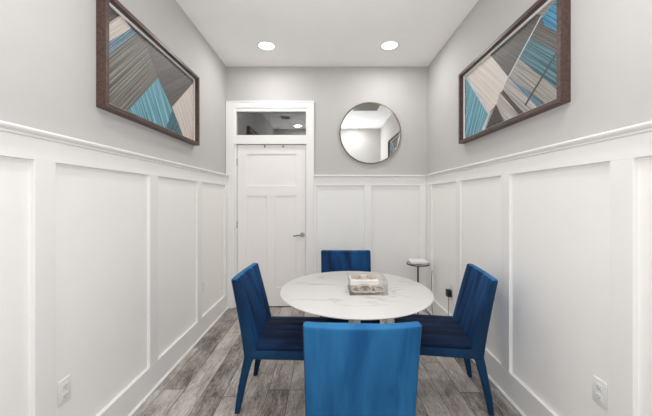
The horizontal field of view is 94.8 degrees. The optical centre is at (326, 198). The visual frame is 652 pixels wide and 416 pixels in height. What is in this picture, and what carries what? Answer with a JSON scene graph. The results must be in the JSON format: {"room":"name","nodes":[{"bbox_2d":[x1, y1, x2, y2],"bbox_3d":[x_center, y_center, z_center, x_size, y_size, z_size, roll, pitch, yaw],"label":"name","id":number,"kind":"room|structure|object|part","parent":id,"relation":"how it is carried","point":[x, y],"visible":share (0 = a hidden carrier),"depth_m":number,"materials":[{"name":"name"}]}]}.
{"room":"dining room","nodes":[
{"label":"dining room","id":0,"kind":"room"},
{"bbox_2d":[0,0,225,173],"bbox_3d":[-1.336,-0.145,2.110,0.120,3.050,3.620,0,0,0],"label":"wall","id":1,"kind":"structure","parent":0,"point":[48,47],"depth_m":1.56,"materials":[{"name":"grey paint"}]},
{"bbox_2d":[57,374,70,407],"bbox_3d":[-1.268,0.928,1.448,0.008,0.118,0.072,0,0,0],"label":"wall outlet","id":2,"kind":"object","parent":1,"relation":"attached to","point":[64,386],"visible":1,"depth_m":1.44,"materials":[{"name":"white plastic"}]},
{"bbox_2d":[62,381,67,390],"bbox_3d":[-1.265,0.906,1.448,0.003,0.029,0.034,0,0,0],"label":"socket","id":3,"kind":"object","parent":2,"relation":"attached to","point":[64,383],"depth_m":1.45,"materials":[{"name":"white plastic"}]},
{"bbox_2d":[62,390,67,399],"bbox_3d":[-1.265,0.950,1.448,0.003,0.029,0.034,0,0,0],"label":"socket","id":4,"kind":"object","parent":2,"relation":"attached to","point":[65,392],"depth_m":1.45,"materials":[{"name":"white plastic"}]},
{"bbox_2d":[0,156,223,415],"bbox_3d":[-1.274,0.515,2.037,0.004,1.360,3.474,0,0,0],"label":"wall panels","id":5,"kind":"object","parent":1,"relation":"attached to","point":[101,215],"depth_m":1.66,"materials":[{"name":"white paint"}]},
{"bbox_2d":[0,131,226,415],"bbox_3d":[-1.263,0.547,2.050,0.026,1.665,3.500,0,0,0],"label":"trim","id":6,"kind":"structure","parent":1,"relation":"attached to","point":[43,155],"depth_m":1.49,"materials":[{"name":"white paint"}]},
{"bbox_2d":[0,120,229,177],"bbox_3d":[-1.247,-0.267,2.050,0.058,0.057,3.500,0,0,0],"label":"trim","id":7,"kind":"structure","parent":1,"relation":"attached to","point":[8,127],"depth_m":1.53,"materials":[{"name":"white paint"}]},
{"bbox_2d":[96,0,199,145],"bbox_3d":[-1.248,-0.832,2.265,0.056,0.651,1.218,0,0,0],"label":"framed picture","id":8,"kind":"object","parent":1,"relation":"attached to","point":[140,80],"visible":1,"depth_m":2.03,"materials":[{"name":"multicolored printed art canvas"},{"name":"walnut wood"},{"name":"glass"}]},
{"bbox_2d":[128,307,227,415],"bbox_3d":[-1.256,1.371,2.050,0.039,0.015,3.500,0,0,0],"label":"baseboard","id":9,"kind":"structure","parent":1,"relation":"attached to","point":[135,409],"depth_m":2.38,"materials":[{"name":"white paint"}]},
{"bbox_2d":[238,113,305,134],"bbox_3d":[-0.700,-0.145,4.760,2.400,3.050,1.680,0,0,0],"label":"window pane","id":10,"kind":"structure","parent":0,"point":[248,123],"depth_m":5.50,"materials":[{"name":"clear glass"}]},
{"bbox_2d":[176,0,477,66],"bbox_3d":[0.000,-1.720,0.440,6.640,0.100,10.320,0,0,0],"label":"ceiling","id":11,"kind":"structure","parent":0,"point":[304,33],"depth_m":2.98,"materials":[{"name":"paint"}]},
{"bbox_2d":[257,41,275,50],"bbox_3d":[-0.660,-1.667,3.280,0.210,0.006,0.210,0,0,0],"label":"recessed light","id":12,"kind":"object","parent":11,"relation":"in","point":[264,45],"visible":1,"depth_m":3.27,"materials":[{"name":"white plastic"}]},
{"bbox_2d":[380,40,399,49],"bbox_3d":[0.683,-1.667,3.270,0.210,0.006,0.210,0,0,0],"label":"recessed light","id":13,"kind":"object","parent":11,"relation":"in","point":[390,44],"visible":1,"depth_m":3.27,"materials":[{"name":"white plastic"}]},
{"bbox_2d":[132,306,521,415],"bbox_3d":[0.000,1.430,0.440,6.640,0.100,10.320,0,0,0],"label":"floor","id":14,"kind":"structure","parent":0,"point":[205,382],"depth_m":2.20,"materials":[{"name":"grey wood"}]},
{"bbox_2d":[231,263,328,413],"bbox_3d":[-0.305,0.945,2.130,0.620,0.871,0.486,0,0,3],"label":"dining chair","id":15,"kind":"object","parent":14,"relation":"on","point":[264,336],"visible":0.83,"depth_m":1.96,"materials":[{"name":"blue fabric"}]},
{"bbox_3d":[-0.519,1.197,1.931,0.149,0.366,0.047,0,0,3],"label":"leg","id":16,"kind":"part","parent":15,"relation":"part of","materials":[{"name":"blue fabric"}]},
{"bbox_3d":[-0.520,0.764,2.140,0.190,0.509,0.485,0,0,3],"label":"backrest","id":17,"kind":"part","parent":15,"relation":"part of","materials":[{"name":"blue fabric"}]},
{"bbox_3d":[-0.500,1.197,2.348,0.149,0.366,0.047,0,0,3],"label":"leg","id":18,"kind":"part","parent":15,"relation":"part of","materials":[{"name":"blue fabric"}]},
{"bbox_3d":[-0.256,0.993,2.128,0.517,0.059,0.472,0,0,3],"label":"seat frame","id":19,"kind":"part","parent":15,"relation":"part of","materials":[{"name":"blue fabric"}]},
{"bbox_3d":[-0.223,0.940,2.127,0.454,0.051,0.486,0,0,3],"label":"seat","id":20,"kind":"part","parent":15,"relation":"part of","materials":[{"name":"blue fabric"}]},
{"bbox_2d":[320,250,379,323],"bbox_3d":[0.184,0.945,2.685,0.486,0.871,0.620,0,0,0],"label":"dining chair","id":21,"kind":"object","parent":14,"relation":"on","point":[331,260],"visible":0.23,"depth_m":2.91,"materials":[{"name":"blue fabric"}]},
{"bbox_3d":[0.184,0.764,2.900,0.485,0.509,0.190,0,0,0],"label":"backrest","id":22,"kind":"part","parent":21,"relation":"part of","materials":[{"name":"blue fabric"}]},
{"bbox_3d":[0.184,0.993,2.635,0.472,0.059,0.517,0,0,0],"label":"seat frame","id":23,"kind":"part","parent":21,"relation":"part of","materials":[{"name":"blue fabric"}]},
{"bbox_2d":[280,271,433,323],"bbox_3d":[0.197,1.005,2.096,1.038,0.750,1.038,0,0,0],"label":"dining table","id":24,"kind":"object","parent":14,"relation":"on","point":[325,294],"visible":0.73,"depth_m":1.91,"materials":[{"name":"white stone"}]},
{"bbox_2d":[347,273,387,295],"bbox_3d":[0.272,0.585,2.058,0.251,0.091,0.227,0,0,0],"label":"acrylic tray","id":25,"kind":"object","parent":24,"relation":"on","point":[347,273],"visible":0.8,"depth_m":1.94,"materials":[{"name":"clear plastic"}]},
{"bbox_2d":[349,285,379,290],"bbox_3d":[0.256,0.606,2.088,0.196,0.040,0.140,0,0,0],"label":"book","id":26,"kind":"object","parent":25,"relation":"in","point":[350,286],"visible":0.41,"depth_m":2.02,"materials":[{"name":"grey paper"}]},
{"bbox_2d":[349,275,378,285],"bbox_3d":[0.252,0.568,2.084,0.190,0.035,0.138,0,0,-2],"label":"book","id":27,"kind":"object","parent":26,"relation":"on","point":[363,279],"visible":0.84,"depth_m":2.02,"materials":[{"name":"white paper"}]},
{"bbox_2d":[351,275,376,278],"bbox_3d":[0.255,0.542,2.084,0.182,0.015,0.063,0,0,0],"label":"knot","id":28,"kind":"object","parent":27,"relation":"on","point":[352,276],"visible":1,"depth_m":2.06,"materials":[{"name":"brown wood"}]},
{"bbox_2d":[356,276,372,279],"bbox_3d":[0.252,0.551,2.087,0.114,0.001,0.105,0,0,-2],"label":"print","id":29,"kind":"object","parent":27,"relation":"on","point":[362,277],"depth_m":2.06},
{"bbox_2d":[351,284,384,293],"bbox_3d":[0.272,0.596,1.989,0.231,0.057,0.056,0,0,0],"label":"chain","id":30,"kind":"object","parent":25,"relation":"in","point":[360,289],"visible":1,"depth_m":1.98,"materials":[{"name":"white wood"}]},
{"bbox_2d":[303,321,421,415],"bbox_3d":[0.144,0.945,1.503,0.486,0.871,0.620,0,0,0],"label":"dining chair","id":31,"kind":"object","parent":14,"relation":"on","point":[351,369],"visible":1,"depth_m":1.24,"materials":[{"name":"blue fabric"}]},
{"bbox_2d":[406,262,429,314],"bbox_3d":[1.078,1.073,3.555,0.264,0.613,0.264,0,0,0],"label":"side table","id":32,"kind":"object","parent":14,"relation":"on","point":[407,263],"visible":0.5,"depth_m":3.55,"materials":[{"name":"metal"}]},
{"bbox_2d":[408,259,427,264],"bbox_3d":[1.074,0.746,3.550,0.200,0.051,0.140,0,0,0],"label":"router","id":33,"kind":"object","parent":32,"relation":"on","point":[412,261],"visible":1,"depth_m":3.48,"materials":[{"name":"white plastic"}]},
{"bbox_2d":[431,274,451,315],"bbox_3d":[1.225,1.113,3.281,0.058,0.537,0.494,0,0,-3],"label":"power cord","id":34,"kind":"object","parent":14,"relation":"on","point":[448,291],"visible":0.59,"depth_m":3.06,"materials":[{"name":"white plastic"}]},
{"bbox_2d":[394,263,497,415],"bbox_3d":[0.818,0.945,2.160,0.620,0.871,0.486,0,0,8],"label":"dining chair","id":35,"kind":"object","parent":14,"relation":"on","point":[464,334],"visible":0.78,"depth_m":1.97,"materials":[{"name":"blue fabric"}]},
{"bbox_3d":[0.737,0.940,2.172,0.454,0.051,0.486,0,0,8],"label":"seat","id":36,"kind":"part","parent":35,"relation":"part of","materials":[{"name":"blue fabric"}]},
{"bbox_3d":[0.769,0.993,2.167,0.517,0.059,0.472,0,0,8],"label":"seat frame","id":37,"kind":"part","parent":35,"relation":"part of","materials":[{"name":"blue fabric"}]},
{"bbox_3d":[1.050,1.197,2.338,0.149,0.366,0.047,0,0,8],"label":"leg","id":38,"kind":"part","parent":35,"relation":"part of","materials":[{"name":"blue fabric"}]},
{"bbox_3d":[1.031,0.764,2.130,0.190,0.509,0.485,0,0,8],"label":"backrest","id":39,"kind":"part","parent":35,"relation":"part of","materials":[{"name":"blue fabric"}]},
{"bbox_3d":[0.991,1.197,1.925,0.149,0.366,0.047,0,0,8],"label":"leg","id":40,"kind":"part","parent":35,"relation":"part of","materials":[{"name":"blue fabric"}]},
{"bbox_2d":[226,67,427,174],"bbox_3d":[0.000,-0.145,3.860,2.552,3.050,0.120,0,0,0],"label":"wall","id":41,"kind":"structure","parent":0,"point":[334,91],"depth_m":3.80,"materials":[{"name":"grey paint"}]},
{"bbox_2d":[226,101,313,307],"bbox_3d":[-0.717,0.077,3.841,1.111,2.606,0.158,0,0,0],"label":"trim","id":42,"kind":"structure","parent":41,"relation":"attached to","point":[232,140],"depth_m":3.77,"materials":[{"name":"white paint"}]},
{"bbox_2d":[234,108,306,134],"bbox_3d":[-0.709,-0.965,3.814,0.916,0.354,0.072,0,0,0],"label":"window","id":43,"kind":"structure","parent":41,"relation":"in","point":[236,110],"depth_m":3.78,"materials":[{"name":"white paint"}]},
{"bbox_2d":[237,145,305,305],"bbox_3d":[-0.711,0.343,3.794,0.873,2.046,0.104,0,0,0],"label":"door","id":44,"kind":"structure","parent":41,"relation":"in","point":[271,179],"depth_m":3.82,"materials":[{"name":"white paint"}]},
{"bbox_2d":[314,178,425,285],"bbox_3d":[0.542,0.547,3.787,1.415,1.665,0.026,0,0,0],"label":"wainscoting","id":45,"kind":"structure","parent":41,"relation":"attached to","point":[386,217],"depth_m":3.80,"materials":[{"name":"white paint"}]},
{"bbox_2d":[339,102,400,163],"bbox_3d":[0.546,-0.825,3.786,0.776,0.776,0.028,0,0,0],"label":"round mirror","id":46,"kind":"object","parent":41,"relation":"attached to","point":[370,132],"visible":1,"depth_m":3.79,"materials":[{"name":"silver metal"}]},
{"bbox_2d":[314,175,425,177],"bbox_3d":[0.555,-0.267,3.771,1.441,0.057,0.058,0,0,0],"label":"trim","id":47,"kind":"structure","parent":41,"relation":"attached to","point":[315,176],"depth_m":3.75,"materials":[{"name":"white paint"}]},
{"bbox_2d":[428,0,651,173],"bbox_3d":[1.336,-0.145,2.110,0.120,3.050,3.620,0,0,0],"label":"wall","id":48,"kind":"structure","parent":0,"point":[611,40],"depth_m":1.56,"materials":[{"name":"grey paint"}]},
{"bbox_2d":[426,308,525,415],"bbox_3d":[1.256,1.371,2.050,0.039,0.015,3.500,0,0,0],"label":"baseboard","id":49,"kind":"structure","parent":48,"relation":"attached to","point":[518,409],"depth_m":2.10,"materials":[{"name":"white paint"}]},
{"bbox_2d":[458,0,570,143],"bbox_3d":[1.248,-0.828,2.177,0.056,0.644,1.216,0,0,0],"label":"framed picture","id":50,"kind":"object","parent":48,"relation":"attached to","point":[525,73],"visible":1,"depth_m":1.95,"materials":[{"name":"brown wood"}]},
{"bbox_2d":[425,121,651,177],"bbox_3d":[1.247,-0.267,2.050,0.058,0.057,3.500,0,0,0],"label":"trim","id":51,"kind":"structure","parent":48,"relation":"attached to","point":[644,127],"depth_m":1.54,"materials":[{"name":"white paint"}]},
{"bbox_2d":[426,132,651,415],"bbox_3d":[1.263,0.547,2.050,0.026,1.665,3.500,0,0,0],"label":"trim","id":52,"kind":"structure","parent":48,"relation":"attached to","point":[623,154],"depth_m":1.39,"materials":[{"name":"white paint"}]},
{"bbox_2d":[433,156,651,415],"bbox_3d":[1.274,0.515,2.037,0.004,1.360,3.474,0,0,0],"label":"wall panel","id":53,"kind":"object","parent":48,"relation":"attached to","point":[561,216],"depth_m":1.69,"materials":[{"name":"white paint"}]},
{"bbox_2d":[593,375,606,409],"bbox_3d":[1.268,0.900,1.395,0.008,0.118,0.072,0,0,0],"label":"wall outlet","id":54,"kind":"object","parent":48,"relation":"attached to","point":[599,387],"visible":1,"depth_m":1.39,"materials":[{"name":"white plastic"}]},
{"bbox_2d":[596,382,602,392],"bbox_3d":[1.265,0.878,1.395,0.003,0.029,0.034,0,0,0],"label":"socket","id":55,"kind":"object","parent":54,"relation":"attached to","point":[599,385],"depth_m":1.39,"materials":[{"name":"white plastic"}]},
{"bbox_2d":[596,392,602,401],"bbox_3d":[1.265,0.922,1.395,0.003,0.029,0.034,0,0,0],"label":"socket","id":56,"kind":"object","parent":54,"relation":"attached to","point":[599,395],"depth_m":1.39,"materials":[{"name":"white plastic"}]}
]}

